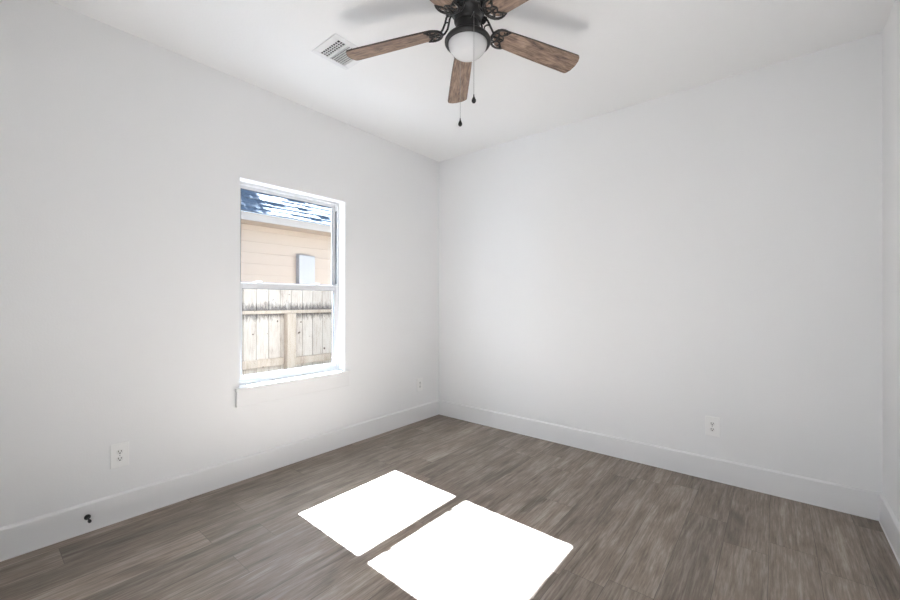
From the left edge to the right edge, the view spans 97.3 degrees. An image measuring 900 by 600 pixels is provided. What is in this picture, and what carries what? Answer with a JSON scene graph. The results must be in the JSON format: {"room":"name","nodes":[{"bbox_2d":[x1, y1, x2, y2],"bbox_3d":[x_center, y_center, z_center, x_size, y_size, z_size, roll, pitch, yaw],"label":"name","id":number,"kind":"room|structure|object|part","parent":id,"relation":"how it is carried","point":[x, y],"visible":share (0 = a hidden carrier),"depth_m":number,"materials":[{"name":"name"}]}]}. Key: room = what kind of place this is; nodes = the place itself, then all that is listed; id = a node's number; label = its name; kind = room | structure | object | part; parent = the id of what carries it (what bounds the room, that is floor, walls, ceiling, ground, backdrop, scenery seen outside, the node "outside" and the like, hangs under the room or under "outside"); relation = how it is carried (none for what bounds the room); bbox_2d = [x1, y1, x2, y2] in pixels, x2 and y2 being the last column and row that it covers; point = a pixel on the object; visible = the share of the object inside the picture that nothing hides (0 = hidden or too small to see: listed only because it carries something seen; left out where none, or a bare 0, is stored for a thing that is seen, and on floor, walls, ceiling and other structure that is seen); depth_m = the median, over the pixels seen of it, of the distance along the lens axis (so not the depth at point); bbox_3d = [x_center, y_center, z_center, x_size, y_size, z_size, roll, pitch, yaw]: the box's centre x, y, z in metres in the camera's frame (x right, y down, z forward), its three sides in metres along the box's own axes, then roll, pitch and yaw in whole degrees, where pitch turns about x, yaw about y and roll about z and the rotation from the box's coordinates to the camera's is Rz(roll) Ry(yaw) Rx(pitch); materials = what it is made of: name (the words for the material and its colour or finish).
{"room":"empty bedroom","nodes":[
{"label":"empty bedroom","id":0,"kind":"room"},
{"bbox_2d":[0,0,438,527],"bbox_3d":[-1.247,-0.137,3.057,0.150,2.740,3.370,0,0,39],"label":"wall","id":1,"kind":"structure","parent":0,"point":[125,157],"depth_m":2.34,"materials":[{"name":"white paint"}]},
{"bbox_2d":[84,514,91,522],"bbox_3d":[-1.892,1.149,2.074,0.074,0.028,0.028,0,0,39],"label":"door stop","id":2,"kind":"object","parent":1,"relation":"attached to","point":[88,516],"visible":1,"depth_m":2.08,"materials":[{"name":"black rubber"}]},
{"bbox_2d":[110,441,128,468],"bbox_3d":[-1.841,0.865,2.208,0.009,0.134,0.083,0,0,39],"label":"wall outlet","id":3,"kind":"object","parent":1,"relation":"attached to","point":[119,453],"visible":1,"depth_m":2.21,"materials":[{"name":"white plastic"}]},
{"bbox_2d":[0,400,438,559],"bbox_3d":[-1.186,1.156,3.003,0.014,0.154,3.370,0,0,39],"label":"baseboard","id":4,"kind":"structure","parent":1,"relation":"attached to","point":[26,535],"depth_m":2.42,"materials":[{"name":"white paint"}]},
{"bbox_2d":[239,181,338,384],"bbox_3d":[-1.257,-0.119,3.114,0.064,1.436,0.857,0,0,39],"label":"window","id":5,"kind":"structure","parent":1,"relation":"in","point":[334,287],"depth_m":3.20,"materials":[{"name":"white plastic"}]},
{"bbox_3d":[-1.265,-0.454,3.122,0.017,0.738,0.827,0,0,39],"label":"sash","id":6,"kind":"part","parent":5,"relation":"part of","materials":[{"name":"clear glass"}]},
{"bbox_3d":[-1.248,0.225,3.105,0.027,0.701,0.827,0,0,39],"label":"sash","id":7,"kind":"part","parent":5,"relation":"part of","materials":[{"name":"white plastic"}]},
{"bbox_2d":[235,369,350,406],"bbox_3d":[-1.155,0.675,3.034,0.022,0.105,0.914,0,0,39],"label":"trim","id":8,"kind":"structure","parent":1,"relation":"attached to","point":[255,396],"depth_m":2.96,"materials":[{"name":"white paint"}]},
{"bbox_2d":[417,378,422,391],"bbox_3d":[-0.310,0.870,4.073,0.009,0.134,0.083,0,0,39],"label":"wall outlet","id":9,"kind":"object","parent":1,"relation":"attached to","point":[419,380],"visible":1,"depth_m":4.07,"materials":[{"name":"white plastic"}]},
{"bbox_2d":[0,415,899,599],"bbox_3d":[-0.400,1.291,1.399,3.564,0.120,5.090,0,0,39],"label":"floor","id":10,"kind":"structure","parent":0,"point":[438,507],"depth_m":2.07,"materials":[{"name":"wood"}]},
{"bbox_2d":[49,0,894,161],"bbox_3d":[-0.396,-1.569,1.405,3.564,0.120,5.090,0,0,39],"label":"ceiling","id":11,"kind":"structure","parent":0,"point":[630,52],"depth_m":2.39,"materials":[{"name":"white paint"}]},
{"bbox_2d":[311,33,363,69],"bbox_3d":[-0.662,-1.606,2.413,0.252,0.210,0.254,0,0,39],"label":"ceiling vent","id":12,"kind":"object","parent":11,"relation":"in","point":[333,49],"visible":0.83,"depth_m":2.41,"materials":[{"name":"white metal"}]},
{"bbox_2d":[323,42,342,55],"bbox_3d":[-0.701,-1.502,2.369,0.184,0.003,0.047,0,0,39],"label":"grille","id":13,"kind":"object","parent":12,"relation":"attached to","point":[331,43],"depth_m":2.37,"materials":[{"name":"white metal"}]},
{"bbox_2d":[346,0,578,126],"bbox_3d":[0.084,-1.209,1.928,1.246,0.596,1.234,0,0,39],"label":"ceiling fan","id":14,"kind":"object","parent":11,"relation":"hanging from","point":[467,42],"visible":1,"depth_m":2.01,"materials":[{"name":"brown wood"}]},
{"bbox_3d":[-0.301,-1.327,2.065,0.505,0.008,0.127,-5,11,14],"label":"fan blade","id":15,"kind":"part","parent":14,"relation":"part of","materials":[{"name":"brown wood"}]},
{"bbox_3d":[-0.126,-1.328,1.627,0.127,0.008,0.505,14,12,31],"label":"fan blade","id":16,"kind":"part","parent":14,"relation":"part of","materials":[{"name":"brown wood"}]},
{"bbox_3d":[0.062,-1.326,2.366,0.127,0.008,0.505,-12,-4,-5],"label":"fan blade","id":17,"kind":"part","parent":14,"relation":"part of","materials":[{"name":"brown wood"}]},
{"bbox_3d":[0.088,-1.240,1.966,0.191,0.080,0.191,0,0,39],"label":"lamp shade","id":18,"kind":"part","parent":14,"relation":"part of","materials":[{"name":"white glass"}]},
{"bbox_3d":[0.344,-1.327,1.657,0.127,0.008,0.505,16,-6,-40],"label":"fan blade","id":19,"kind":"part","parent":14,"relation":"part of","materials":[{"name":"brown wood"}]},
{"bbox_3d":[0.461,-1.326,2.114,0.505,0.008,0.127,5,-14,-22],"label":"fan blade","id":20,"kind":"part","parent":14,"relation":"part of","materials":[{"name":"brown wood"}]},
{"bbox_2d":[439,32,882,493],"bbox_3d":[1.179,-0.133,3.322,3.564,2.740,0.120,0,0,39],"label":"wall","id":21,"kind":"structure","parent":0,"point":[643,272],"depth_m":2.81,"materials":[{"name":"white paint"}]},
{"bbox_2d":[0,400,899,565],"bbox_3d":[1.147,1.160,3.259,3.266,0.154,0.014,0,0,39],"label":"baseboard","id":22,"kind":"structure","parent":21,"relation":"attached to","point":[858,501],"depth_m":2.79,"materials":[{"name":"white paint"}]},
{"bbox_2d":[705,416,719,436],"bbox_3d":[1.803,0.870,2.723,0.083,0.134,0.009,0,0,39],"label":"wall outlet","id":23,"kind":"object","parent":21,"relation":"attached to","point":[712,424],"visible":1,"depth_m":2.72,"materials":[{"name":"white plastic"}]},
{"bbox_2d":[882,0,899,522],"bbox_3d":[0.895,-0.140,0.263,0.120,2.740,4.970,0,0,39],"label":"wall","id":24,"kind":"structure","parent":0,"point":[890,34],"depth_m":2.07,"materials":[{"name":"white paint"}]},
{"bbox_2d":[879,493,899,561],"bbox_3d":[1.349,1.155,0.921,0.014,0.154,3.370,0,0,39],"label":"baseboard","id":25,"kind":"structure","parent":24,"relation":"attached to","point":[891,525],"depth_m":2.01,"materials":[{"name":"white paint"}]},
{"label":"outside","id":26,"kind":"structure","parent":0,"visible":0},
{"bbox_3d":[-3.840,1.808,12.537,15.810,0.120,20.000,0,0,39],"label":"ground","id":27,"kind":"structure","parent":26,"visible":0},
{"bbox_2d":[241,189,330,290],"bbox_3d":[-4.144,-1.447,8.963,4.030,6.373,16.656,0,0,39],"label":"house","id":28,"kind":"structure","parent":27,"relation":"on","point":[271,243],"depth_m":7.52,"materials":[{"name":"beige"}]},
{"bbox_2d":[296,255,314,290],"bbox_3d":[-2.890,-0.423,7.931,0.123,0.925,0.345,0,0,39],"label":"utility box","id":29,"kind":"object","parent":28,"relation":"attached to","point":[305,265],"visible":0.55,"depth_m":7.86,"materials":[{"name":"grey metal"}]},
{"bbox_2d":[241,289,331,384],"bbox_3d":[-1.485,0.795,5.401,0.113,1.884,6.354,0,0,39],"label":"wooden fence","id":30,"kind":"object","parent":27,"relation":"on","point":[282,329],"visible":0.17,"depth_m":4.78,"materials":[{"name":"brown wood"}]},
{"bbox_3d":[-2.762,0.732,3.868,0.038,0.090,2.365,0,0,39],"label":"rail","id":31,"kind":"part","parent":30,"relation":"part of","materials":[{"name":"brown wood"}]},
{"bbox_3d":[-1.512,0.145,5.390,0.038,0.040,6.300,0,0,39],"label":"rail","id":32,"kind":"part","parent":30,"relation":"part of","materials":[{"name":"brown wood"}]},
{"bbox_3d":[-1.947,0.949,4.819,0.089,1.572,0.110,0,0,39],"label":"fence post","id":33,"kind":"part","parent":30,"relation":"part of","materials":[{"name":"brown wood"}]},
{"bbox_3d":[-1.196,0.753,5.775,0.038,0.090,2.300,0,0,39],"label":"rail","id":34,"kind":"part","parent":30,"relation":"part of","materials":[{"name":"brown wood"}]}
]}

